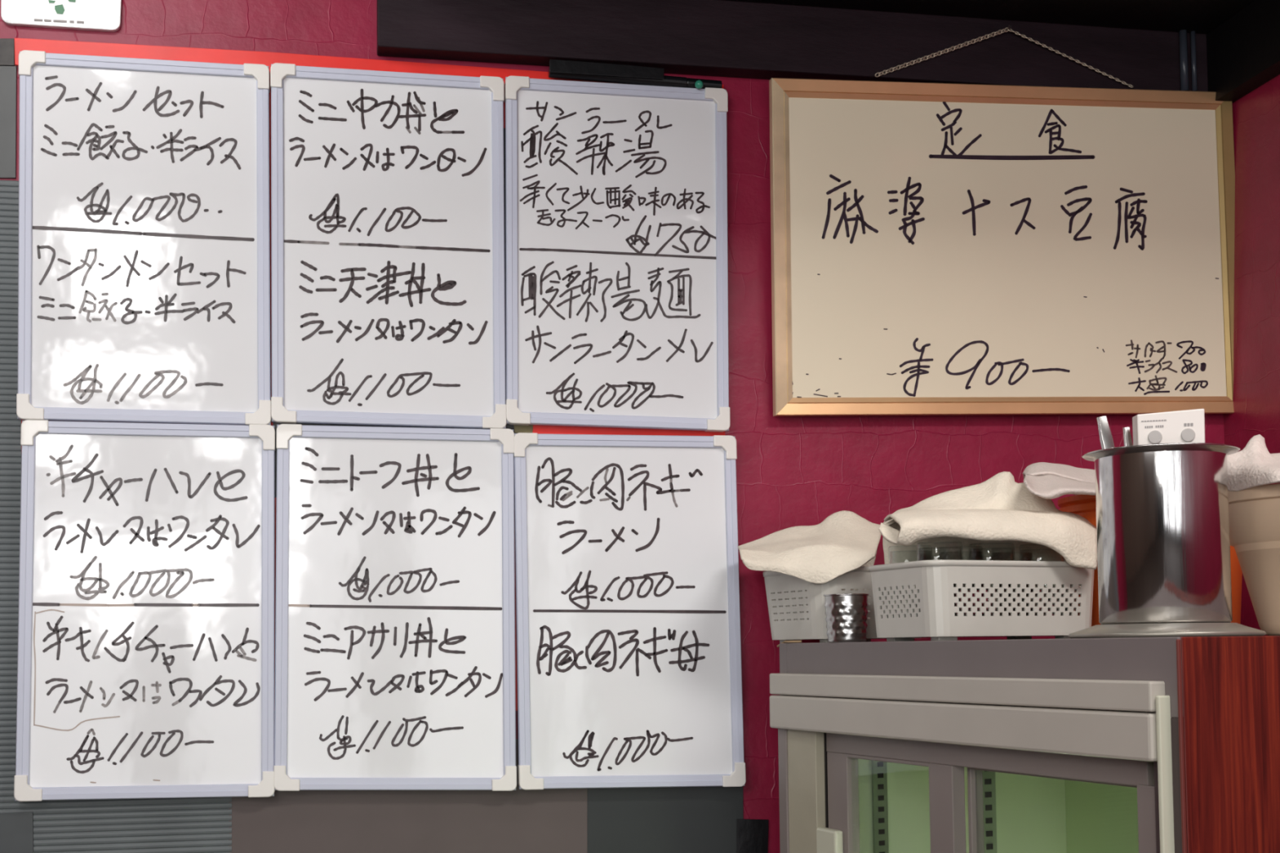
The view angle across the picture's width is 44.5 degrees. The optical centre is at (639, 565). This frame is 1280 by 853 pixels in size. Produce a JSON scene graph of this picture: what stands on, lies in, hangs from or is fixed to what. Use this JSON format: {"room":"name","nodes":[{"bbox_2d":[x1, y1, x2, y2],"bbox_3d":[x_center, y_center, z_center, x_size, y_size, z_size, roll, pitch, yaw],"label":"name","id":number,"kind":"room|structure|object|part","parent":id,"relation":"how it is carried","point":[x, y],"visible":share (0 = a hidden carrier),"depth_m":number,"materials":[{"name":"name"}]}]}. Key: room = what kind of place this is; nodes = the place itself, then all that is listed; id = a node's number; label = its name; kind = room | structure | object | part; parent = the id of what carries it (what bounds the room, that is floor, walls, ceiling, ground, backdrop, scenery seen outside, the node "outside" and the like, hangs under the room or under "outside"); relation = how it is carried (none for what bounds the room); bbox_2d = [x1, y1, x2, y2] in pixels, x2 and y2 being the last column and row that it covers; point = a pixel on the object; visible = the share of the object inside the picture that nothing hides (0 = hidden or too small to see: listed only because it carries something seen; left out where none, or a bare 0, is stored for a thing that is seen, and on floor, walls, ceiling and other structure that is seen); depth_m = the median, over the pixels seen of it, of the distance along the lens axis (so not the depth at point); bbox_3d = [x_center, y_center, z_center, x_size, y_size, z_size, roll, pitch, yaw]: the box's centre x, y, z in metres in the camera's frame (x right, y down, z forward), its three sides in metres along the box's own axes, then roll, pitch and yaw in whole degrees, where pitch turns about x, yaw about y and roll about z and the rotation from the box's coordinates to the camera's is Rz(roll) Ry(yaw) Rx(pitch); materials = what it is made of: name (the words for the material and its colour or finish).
{"room":"ramen restaurant","nodes":[
{"label":"ramen restaurant","id":0,"kind":"room"},
{"bbox_2d":[0,0,1224,852],"bbox_3d":[-1.010,0.338,1.885,3.945,2.750,0.100,0,-3,-11],"label":"wall","id":1,"kind":"structure","parent":0,"point":[792,471],"depth_m":2.10,"materials":[{"name":"paint"}]},
{"bbox_2d":[0,38,14,66],"bbox_3d":[-0.788,-0.632,1.928,0.033,0.035,0.004,0,-3,-11],"label":"strip","id":2,"kind":"object","parent":1,"relation":"attached to","point":[6,45],"visible":1,"depth_m":1.93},
{"bbox_2d":[0,66,17,178],"bbox_3d":[-0.786,-0.545,1.925,0.036,0.141,0.004,0,-3,-11],"label":"strip","id":3,"kind":"object","parent":1,"relation":"attached to","point":[8,74],"visible":1,"depth_m":1.93,"materials":[{"name":"plastic"}]},
{"bbox_2d":[0,0,121,31],"bbox_3d":[-0.718,-0.710,1.945,0.142,0.086,0.009,0,-3,-11],"label":"wall plaque","id":4,"kind":"object","parent":1,"relation":"attached to","point":[104,15],"visible":1,"depth_m":1.94,"materials":[{"name":"white plastic"}]},
{"bbox_2d":[0,180,231,852],"bbox_3d":[-0.654,0.152,1.912,0.302,1.253,0.004,0,-3,-11],"label":"corrugated panel","id":5,"kind":"object","parent":1,"relation":"attached to","point":[193,824],"visible":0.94,"depth_m":1.90,"materials":[{"name":"grey plastic"}]},
{"bbox_2d":[0,812,33,852],"bbox_3d":[-0.757,0.328,1.878,0.054,0.062,0.001,0,-3,-11],"label":"taped patch","id":6,"kind":"object","parent":5,"relation":"attached to","point":[16,833],"visible":1,"depth_m":1.88,"materials":[{"name":"grey"}]},
{"bbox_2d":[16,49,271,425],"bbox_3d":[-0.610,-0.401,1.934,0.300,0.456,0.018,0,-3,-11],"label":"whiteboard","id":7,"kind":"object","parent":1,"relation":"attached to","point":[144,266],"visible":1,"depth_m":1.93,"materials":[{"name":"plastic"}]},
{"bbox_3d":[-0.749,-0.402,1.908,0.017,0.453,0.016,0,-3,-11],"label":"frame rail","id":8,"kind":"part","parent":7,"relation":"part of","materials":[{"name":"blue metal"}]},
{"bbox_3d":[-0.607,-0.183,1.923,0.298,0.018,0.016,0,-3,-11],"label":"frame rail","id":9,"kind":"part","parent":7,"relation":"part of","materials":[{"name":"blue metal"}]},
{"bbox_3d":[-0.614,-0.621,1.946,0.297,0.016,0.016,0,-3,-11],"label":"frame rail","id":10,"kind":"part","parent":7,"relation":"part of","materials":[{"name":"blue metal"}]},
{"bbox_3d":[-0.472,-0.401,1.962,0.018,0.455,0.016,0,-3,-11],"label":"frame rail","id":11,"kind":"part","parent":7,"relation":"part of","materials":[{"name":"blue metal"}]},
{"bbox_2d":[13,419,275,801],"bbox_3d":[-0.601,0.055,1.910,0.303,0.461,0.018,0,-3,-11],"label":"whiteboard","id":12,"kind":"object","parent":1,"relation":"attached to","point":[145,663],"visible":1,"depth_m":1.91,"materials":[{"name":"plastic"}]},
{"bbox_3d":[-0.739,0.053,1.884,0.020,0.457,0.016,0,-3,-11],"label":"frame rail","id":13,"kind":"part","parent":12,"relation":"part of","materials":[{"name":"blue metal"}]},
{"bbox_3d":[-0.599,0.276,1.900,0.301,0.019,0.016,0,-3,-11],"label":"frame rail","id":14,"kind":"part","parent":12,"relation":"part of","materials":[{"name":"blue metal"}]},
{"bbox_3d":[-0.602,-0.166,1.923,0.297,0.017,0.016,0,-3,-11],"label":"frame rail","id":15,"kind":"part","parent":12,"relation":"part of","materials":[{"name":"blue metal"}]},
{"bbox_3d":[-0.461,0.056,1.939,0.016,0.459,0.016,0,-3,-11],"label":"frame rail","id":16,"kind":"part","parent":12,"relation":"part of","materials":[{"name":"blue metal"}]},
{"bbox_2d":[14,37,724,711],"bbox_3d":[-0.324,-0.233,1.993,0.900,0.840,0.004,0,-3,-11],"label":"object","id":17,"kind":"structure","parent":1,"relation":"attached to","point":[60,46],"depth_m":1.99,"materials":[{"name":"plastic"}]},
{"bbox_3d":[-0.309,-0.327,2.000,0.312,0.486,0.001,0,-3,-11],"label":"dark backing","id":18,"kind":"part","parent":17,"relation":"part of","materials":[{"name":"white plastic"}]},
{"bbox_2d":[513,425,533,432],"bbox_3d":[-0.151,-0.177,2.022,0.026,0.014,0.001,0,-3,-11],"label":"card","id":19,"kind":"object","parent":17,"relation":"attached to","point":[517,428],"visible":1,"depth_m":2.02,"materials":[{"name":"yellow"}]},
{"bbox_2d":[270,62,506,429],"bbox_3d":[-0.319,-0.403,1.991,0.294,0.459,0.018,0,-3,-11],"label":"whiteboard","id":20,"kind":"object","parent":1,"relation":"attached to","point":[388,193],"visible":1,"depth_m":1.99,"materials":[{"name":"plastic"}]},
{"bbox_3d":[-0.455,-0.405,1.966,0.016,0.453,0.016,0,-3,-11],"label":"frame rail","id":21,"kind":"part","parent":20,"relation":"part of","materials":[{"name":"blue metal"}]},
{"bbox_3d":[-0.322,-0.623,2.004,0.293,0.017,0.016,0,-3,-11],"label":"frame rail","id":22,"kind":"part","parent":20,"relation":"part of","materials":[{"name":"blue metal"}]},
{"bbox_3d":[-0.316,-0.184,1.981,0.292,0.020,0.016,0,-3,-11],"label":"frame rail","id":23,"kind":"part","parent":20,"relation":"part of","materials":[{"name":"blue metal"}]},
{"bbox_3d":[-0.183,-0.403,2.019,0.015,0.457,0.016,0,-3,-11],"label":"frame rail","id":24,"kind":"part","parent":20,"relation":"part of","materials":[{"name":"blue metal"}]},
{"bbox_2d":[273,423,516,791],"bbox_3d":[-0.307,0.055,1.968,0.300,0.462,0.018,0,-3,-11],"label":"whiteboard","id":25,"kind":"object","parent":1,"relation":"attached to","point":[395,618],"visible":1,"depth_m":1.97,"materials":[{"name":"plastic"}]},
{"bbox_3d":[-0.444,0.051,1.942,0.019,0.453,0.016,0,-3,-11],"label":"frame rail","id":26,"kind":"part","parent":25,"relation":"part of","materials":[{"name":"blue metal"}]},
{"bbox_3d":[-0.304,0.274,1.958,0.298,0.024,0.016,0,-3,-11],"label":"frame rail","id":27,"kind":"part","parent":25,"relation":"part of","materials":[{"name":"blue metal"}]},
{"bbox_3d":[-0.308,-0.166,1.981,0.296,0.017,0.016,0,-3,-11],"label":"frame rail","id":28,"kind":"part","parent":25,"relation":"part of","materials":[{"name":"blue metal"}]},
{"bbox_3d":[-0.168,0.056,1.996,0.016,0.460,0.016,0,-3,-11],"label":"frame rail","id":29,"kind":"part","parent":25,"relation":"part of","materials":[{"name":"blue metal"}]},
{"bbox_2d":[229,739,586,852],"bbox_3d":[-0.285,0.517,1.964,0.449,0.604,0.003,0,-3,-11],"label":"panel","id":30,"kind":"object","parent":1,"relation":"attached to","point":[554,820],"visible":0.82,"depth_m":1.97,"materials":[{"name":"grey"}]},
{"bbox_2d":[549,58,664,79],"bbox_3d":[-0.043,-0.648,2.042,0.152,0.017,0.001,0,-3,-11],"label":"tape","id":31,"kind":"object","parent":1,"relation":"attached to","point":[555,65],"visible":1,"depth_m":2.04,"materials":[{"name":"black plastic"}]},
{"bbox_2d":[504,75,729,431],"bbox_3d":[-0.029,-0.405,2.049,0.299,0.458,0.018,0,-3,-11],"label":"whiteboard","id":32,"kind":"object","parent":1,"relation":"attached to","point":[616,238],"visible":1,"depth_m":2.05,"materials":[{"name":"plastic"}]},
{"bbox_3d":[-0.166,-0.407,2.023,0.018,0.452,0.016,0,-3,-11],"label":"frame rail","id":33,"kind":"part","parent":32,"relation":"part of","materials":[{"name":"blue metal"}]},
{"bbox_3d":[-0.028,-0.187,2.038,0.294,0.021,0.016,0,-3,-11],"label":"frame rail","id":34,"kind":"part","parent":32,"relation":"part of","materials":[{"name":"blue metal"}]},
{"bbox_3d":[-0.030,-0.625,2.061,0.295,0.016,0.016,0,-3,-11],"label":"frame rail","id":35,"kind":"part","parent":32,"relation":"part of","materials":[{"name":"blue metal"}]},
{"bbox_2d":[548,66,722,88],"bbox_3d":[-0.005,-0.642,2.063,0.231,0.020,0.015,0,-3,-11],"label":"marker pen","id":36,"kind":"object","parent":32,"relation":"on","point":[668,81],"visible":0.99,"depth_m":2.06,"materials":[{"name":"black plastic"}]},
{"bbox_2d":[694,80,702,88],"bbox_3d":[0.078,-0.635,2.068,0.011,0.011,0.011,0,-3,-11],"label":"round magnet","id":37,"kind":"object","parent":32,"relation":"attached to","point":[699,84],"visible":1,"depth_m":2.06,"materials":[{"name":"teal plastic"}]},
{"bbox_3d":[0.108,-0.405,2.076,0.019,0.457,0.016,0,-3,-11],"label":"frame rail","id":38,"kind":"part","parent":32,"relation":"part of","materials":[{"name":"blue metal"}]},
{"bbox_2d":[513,432,746,790],"bbox_3d":[-0.013,0.060,2.026,0.299,0.459,0.018,0,-3,-11],"label":"whiteboard","id":39,"kind":"object","parent":1,"relation":"attached to","point":[629,668],"visible":1,"depth_m":2.02,"materials":[{"name":"plastic"}]},
{"bbox_3d":[-0.151,0.058,2.000,0.019,0.454,0.016,0,-3,-11],"label":"frame rail","id":40,"kind":"part","parent":39,"relation":"part of","materials":[{"name":"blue metal"}]},
{"bbox_3d":[-0.019,-0.161,2.038,0.293,0.016,0.016,0,-3,-11],"label":"frame rail","id":41,"kind":"part","parent":39,"relation":"part of","materials":[{"name":"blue metal"}]},
{"bbox_3d":[-0.009,0.279,2.015,0.295,0.020,0.016,0,-3,-11],"label":"frame rail","id":42,"kind":"part","parent":39,"relation":"part of","materials":[{"name":"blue metal"}]},
{"bbox_3d":[0.123,0.059,2.053,0.021,0.458,0.016,0,-3,-11],"label":"frame rail","id":43,"kind":"part","parent":39,"relation":"part of","materials":[{"name":"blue metal"}]},
{"bbox_2d":[586,786,743,852],"bbox_3d":[0.034,0.530,2.026,0.214,0.610,0.003,0,-3,-11],"label":"panel","id":44,"kind":"object","parent":1,"relation":"attached to","point":[667,820],"visible":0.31,"depth_m":2.04,"materials":[{"name":"grey"}]},
{"bbox_2d":[736,818,768,852],"bbox_3d":[0.148,0.370,2.055,0.045,0.074,0.001,0,-3,-11],"label":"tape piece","id":45,"kind":"object","parent":1,"relation":"attached to","point":[752,835],"visible":1,"depth_m":2.06,"materials":[{"name":"black plastic"}]},
{"bbox_2d":[377,0,1208,91],"bbox_3d":[0.243,-0.849,2.128,1.186,0.380,0.035,0,-3,-11],"label":"trim","id":46,"kind":"structure","parent":1,"relation":"attached to","point":[708,37],"depth_m":2.09,"materials":[{"name":"brown wood"}]},
{"bbox_2d":[1178,29,1197,91],"bbox_3d":[0.771,-0.709,2.200,0.024,0.086,0.011,0,-3,-11],"label":"pipes","id":47,"kind":"object","parent":1,"relation":"attached to","point":[1183,44],"visible":1,"depth_m":2.20,"materials":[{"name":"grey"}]},
{"bbox_3d":[0.505,-0.737,2.150,0.005,0.005,0.015,0,-3,-11],"label":"nail","id":48,"kind":"object","parent":1,"relation":"attached to","visible":0},
{"bbox_2d":[768,26,1235,416],"bbox_3d":[0.512,-0.468,2.143,0.692,0.539,0.044,0,-3,-11],"label":"whiteboard","id":49,"kind":"object","parent":48,"relation":"hanging from","point":[938,249],"visible":1,"depth_m":2.14,"materials":[{"name":"white metal"}]},
{"bbox_3d":[0.188,-0.421,2.077,0.026,0.446,0.045,-1,-3,1],"label":"frame rail","id":50,"kind":"part","parent":49,"relation":"part of","materials":[{"name":"beige wood"}]},
{"bbox_3d":[0.501,-0.642,2.137,0.669,0.043,0.015,0,-3,-11],"label":"frame rail","id":51,"kind":"part","parent":49,"relation":"part of","materials":[{"name":"brown wood"}]},
{"bbox_3d":[0.503,-0.699,2.147,0.379,0.079,0.009,0,-3,-11],"label":"hanging chain","id":52,"kind":"part","parent":49,"relation":"part of","materials":[{"name":"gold metal"}]},
{"bbox_3d":[0.515,-0.218,2.145,0.686,0.040,0.015,0,-3,-11],"label":"frame rail","id":53,"kind":"part","parent":49,"relation":"part of","materials":[{"name":"brown wood"}]},
{"bbox_3d":[0.830,-0.439,2.207,0.027,0.450,0.057,-2,-3,26],"label":"frame rail","id":54,"kind":"part","parent":49,"relation":"part of","materials":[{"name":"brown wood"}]},
{"bbox_2d":[1223,74,1279,635],"bbox_3d":[1.406,0.185,-0.439,0.100,2.750,5.400,0,-3,-11],"label":"wall","id":55,"kind":"structure","parent":0,"point":[1256,114],"depth_m":2.15,"materials":[{"name":"paint"}]},
{"bbox_2d":[733,0,1254,33],"bbox_3d":[0.349,-0.921,1.643,1.166,0.290,0.965,0,-3,-11],"label":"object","id":56,"kind":"structure","parent":55,"relation":"attached to","point":[1200,16],"depth_m":2.12,"materials":[{"name":"black paint"}]},
{"bbox_2d":[1206,0,1279,103],"bbox_3d":[1.333,-0.846,-0.414,0.030,0.101,5.364,0,-3,-11],"label":"trim","id":57,"kind":"structure","parent":55,"relation":"attached to","point":[1243,51],"depth_m":2.12,"materials":[{"name":"black paint"}]},
{"bbox_3d":[-0.512,1.611,-0.895,4.045,0.100,5.600,0,-3,-11],"label":"floor","id":58,"kind":"structure","parent":0,"visible":0},
{"bbox_2d":[769,635,1279,852],"bbox_3d":[0.521,0.882,1.677,0.467,1.604,0.704,1,-3,-23],"label":"refrigerator","id":59,"kind":"object","parent":58,"relation":"on","point":[1166,744],"visible":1,"depth_m":1.56,"materials":[{"name":"grey metal"}]},
{"bbox_3d":[0.394,0.871,1.996,0.444,1.544,0.114,0,-3,-11],"label":"panel","id":60,"kind":"part","parent":59,"relation":"part of","materials":[{"name":"grey metal"}]},
{"bbox_2d":[777,640,801,647],"bbox_3d":[0.184,0.098,1.942,0.013,0.008,0.063,0,-3,-15],"label":"cord","id":61,"kind":"object","parent":59,"relation":"on","point":[784,642],"visible":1,"depth_m":1.93,"materials":[{"name":"beige plastic"}]},
{"bbox_3d":[0.224,0.372,1.848,0.012,0.120,0.048,1,-3,-23],"label":"door handle","id":62,"kind":"part","parent":59,"relation":"part of","materials":[{"name":"beige plastic"}]},
{"bbox_2d":[763,566,921,643],"bbox_3d":[0.258,0.052,1.967,0.168,0.092,0.159,1,-3,-23],"label":"plastic basket","id":63,"kind":"object","parent":59,"relation":"on","point":[796,606],"visible":0.46,"depth_m":1.90,"materials":[{"name":"white plastic"}]},
{"bbox_2d":[737,511,880,590],"bbox_3d":[0.209,-0.019,1.951,0.184,0.105,0.171,-1,-3,9],"label":"folded cloth","id":64,"kind":"object","parent":63,"relation":"on","point":[844,542],"visible":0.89,"depth_m":1.89,"materials":[{"name":"white fabric"}]},
{"bbox_2d":[823,593,869,642],"bbox_3d":[0.244,0.063,1.846,0.054,0.057,0.054,0,-3,-11],"label":"cup","id":65,"kind":"object","parent":59,"relation":"on","point":[846,619],"visible":1,"depth_m":1.82,"materials":[{"name":"silver metal"}]},
{"bbox_3d":[0.307,0.833,1.932,0.020,1.334,0.008,0,-3,-11],"label":"shelf rail","id":66,"kind":"part","parent":59,"relation":"part of","materials":[{"name":"grey"}]},
{"bbox_3d":[0.282,0.218,1.753,0.016,0.004,0.170,1,-3,-23],"label":"door rail","id":67,"kind":"part","parent":59,"relation":"part of","materials":[{"name":"grey metal"}]},
{"bbox_3d":[0.332,0.847,1.621,0.024,1.274,0.046,0,-3,-11],"label":"sliding door","id":68,"kind":"part","parent":59,"relation":"part of","materials":[{"name":"grey metal"}]},
{"bbox_2d":[868,560,1093,641],"bbox_3d":[0.384,0.042,1.754,0.227,0.086,0.137,1,-3,-23],"label":"plastic basket","id":69,"kind":"object","parent":59,"relation":"on","point":[939,618],"visible":0.96,"depth_m":1.69,"materials":[{"name":"white plastic"}]},
{"bbox_2d":[888,545,933,564],"bbox_3d":[0.303,0.029,1.751,0.055,0.100,0.055,0,-3,-11],"label":"glass tumbler","id":70,"kind":"object","parent":69,"relation":"in","point":[917,545],"visible":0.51,"depth_m":1.75,"materials":[{"name":"clear glass"}]},
{"bbox_2d":[915,542,966,616],"bbox_3d":[0.326,0.026,1.698,0.055,0.100,0.055,0,-3,-11],"label":"glass tumbler","id":71,"kind":"object","parent":69,"relation":"in","point":[938,542],"visible":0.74,"depth_m":1.70,"materials":[{"name":"clear glass"}]},
{"bbox_2d":[940,546,983,586],"bbox_3d":[0.366,0.029,1.778,0.055,0.100,0.055,0,-3,-11],"label":"glass tumbler","id":72,"kind":"object","parent":69,"relation":"in","point":[971,546],"visible":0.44,"depth_m":1.78,"materials":[{"name":"clear glass"}]},
{"bbox_2d":[878,471,1097,591],"bbox_3d":[0.390,-0.040,1.756,0.278,0.138,0.146,0,-3,-11],"label":"folded cloth","id":73,"kind":"object","parent":69,"relation":"in","point":[999,508],"visible":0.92,"depth_m":1.72,"materials":[{"name":"white fabric"}]},
{"bbox_2d":[968,542,1017,611],"bbox_3d":[0.389,0.026,1.725,0.055,0.100,0.055,0,-3,-11],"label":"glass tumbler","id":74,"kind":"object","parent":69,"relation":"in","point":[996,543],"visible":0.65,"depth_m":1.73,"materials":[{"name":"clear glass"}]},
{"bbox_2d":[987,546,1035,615],"bbox_3d":[0.428,0.030,1.805,0.055,0.100,0.055,0,-3,-11],"label":"glass tumbler","id":75,"kind":"object","parent":69,"relation":"in","point":[1022,547],"visible":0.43,"depth_m":1.80,"materials":[{"name":"clear glass"}]},
{"bbox_2d":[1018,544,1067,615],"bbox_3d":[0.451,0.027,1.752,0.055,0.100,0.055,0,-3,-11],"label":"glass tumbler","id":76,"kind":"object","parent":69,"relation":"in","point":[1021,544],"visible":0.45,"depth_m":1.75,"materials":[{"name":"clear glass"}]},
{"bbox_3d":[0.383,0.818,1.667,0.020,1.334,0.004,1,-3,-23],"label":"shelf rail","id":77,"kind":"part","parent":59,"relation":"part of","materials":[{"name":"grey"}]},
{"bbox_3d":[0.346,0.191,1.623,0.030,0.035,0.555,1,-3,-23],"label":"door frame","id":78,"kind":"part","parent":59,"relation":"part of","materials":[{"name":"grey metal"}]},
{"bbox_3d":[0.404,0.204,1.516,0.016,0.004,0.262,1,-3,-23],"label":"door rail","id":79,"kind":"part","parent":59,"relation":"part of","materials":[{"name":"grey metal"}]},
{"bbox_3d":[0.463,0.828,1.329,0.039,1.276,0.034,0,-3,-11],"label":"door frame","id":80,"kind":"part","parent":59,"relation":"part of","materials":[{"name":"grey metal"}]},
{"bbox_2d":[1057,494,1242,626],"bbox_3d":[0.601,0.003,1.827,0.214,0.165,0.214,0,-3,-11],"label":"bucket","id":81,"kind":"object","parent":59,"relation":"on","point":[1083,505],"visible":0.13,"depth_m":1.78,"materials":[{"name":"orange plastic"}]},
{"bbox_2d":[1022,462,1095,498],"bbox_3d":[0.510,-0.096,1.809,0.133,0.058,0.258,-2,-3,16],"label":"folded cloth","id":82,"kind":"object","parent":81,"relation":"on","point":[1044,480],"visible":0.63,"depth_m":1.77,"materials":[{"name":"white fabric"}]},
{"bbox_2d":[1067,622,1266,638],"bbox_3d":[0.488,0.061,1.453,0.175,0.012,0.175,0,-3,-11],"label":"tray","id":83,"kind":"object","parent":59,"relation":"on","point":[1171,629],"visible":0.87,"depth_m":1.39,"materials":[{"name":"grey metal"}]},
{"bbox_2d":[1081,442,1239,624],"bbox_3d":[0.487,-0.025,1.458,0.140,0.160,0.140,0,-3,-11],"label":"steel container","id":84,"kind":"object","parent":83,"relation":"on","point":[1162,513],"visible":0.98,"depth_m":1.41,"materials":[{"name":"grey metal"}]},
{"bbox_2d":[1096,415,1114,448],"bbox_3d":[0.456,-0.051,1.470,0.047,0.181,0.028,0,-3,-11],"label":"ladle","id":85,"kind":"object","parent":84,"relation":"in","point":[1106,440],"visible":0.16,"depth_m":1.47,"materials":[{"name":"silver metal"}]},
{"bbox_2d":[1123,426,1133,446],"bbox_3d":[0.475,-0.046,1.487,0.028,0.172,0.028,0,-3,-11],"label":"ladle","id":86,"kind":"object","parent":84,"relation":"in","point":[1127,438],"visible":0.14,"depth_m":1.49,"materials":[{"name":"silver metal"}]},
{"bbox_2d":[1132,408,1204,445],"bbox_3d":[0.494,-0.103,1.463,0.061,0.084,0.031,-1,-3,8],"label":"box","id":87,"kind":"object","parent":84,"relation":"in","point":[1187,425],"visible":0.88,"depth_m":1.45,"materials":[{"name":"white plastic"}]},
{"bbox_3d":[0.456,0.866,1.286,0.010,1.476,0.034,0,-3,-11],"label":"corner post","id":88,"kind":"part","parent":59,"relation":"part of","materials":[{"name":"grey"}]},
{"bbox_3d":[0.461,0.832,1.272,0.004,1.542,0.003,0,-3,-11],"label":"corner trim","id":89,"kind":"part","parent":59,"relation":"part of","materials":[{"name":"red"}]},
{"bbox_3d":[0.665,0.834,1.369,0.446,1.544,0.018,1,-3,-23],"label":"panel","id":90,"kind":"part","parent":59,"relation":"part of","materials":[{"name":"red wood"}]},
{"bbox_2d":[1228,483,1279,635],"bbox_3d":[0.669,-0.002,1.523,0.204,0.142,0.204,0,-3,-11],"label":"tub","id":91,"kind":"object","parent":59,"relation":"on","point":[1254,512],"visible":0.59,"depth_m":1.50,"materials":[{"name":"beige plastic"}]},
{"bbox_2d":[1226,434,1279,491],"bbox_3d":[0.655,-0.100,1.520,0.228,0.062,0.154,2,-4,-43],"label":"folded cloth","id":92,"kind":"object","parent":91,"relation":"in","point":[1253,466],"visible":0.9,"depth_m":1.50,"materials":[{"name":"white fabric"}]}
]}

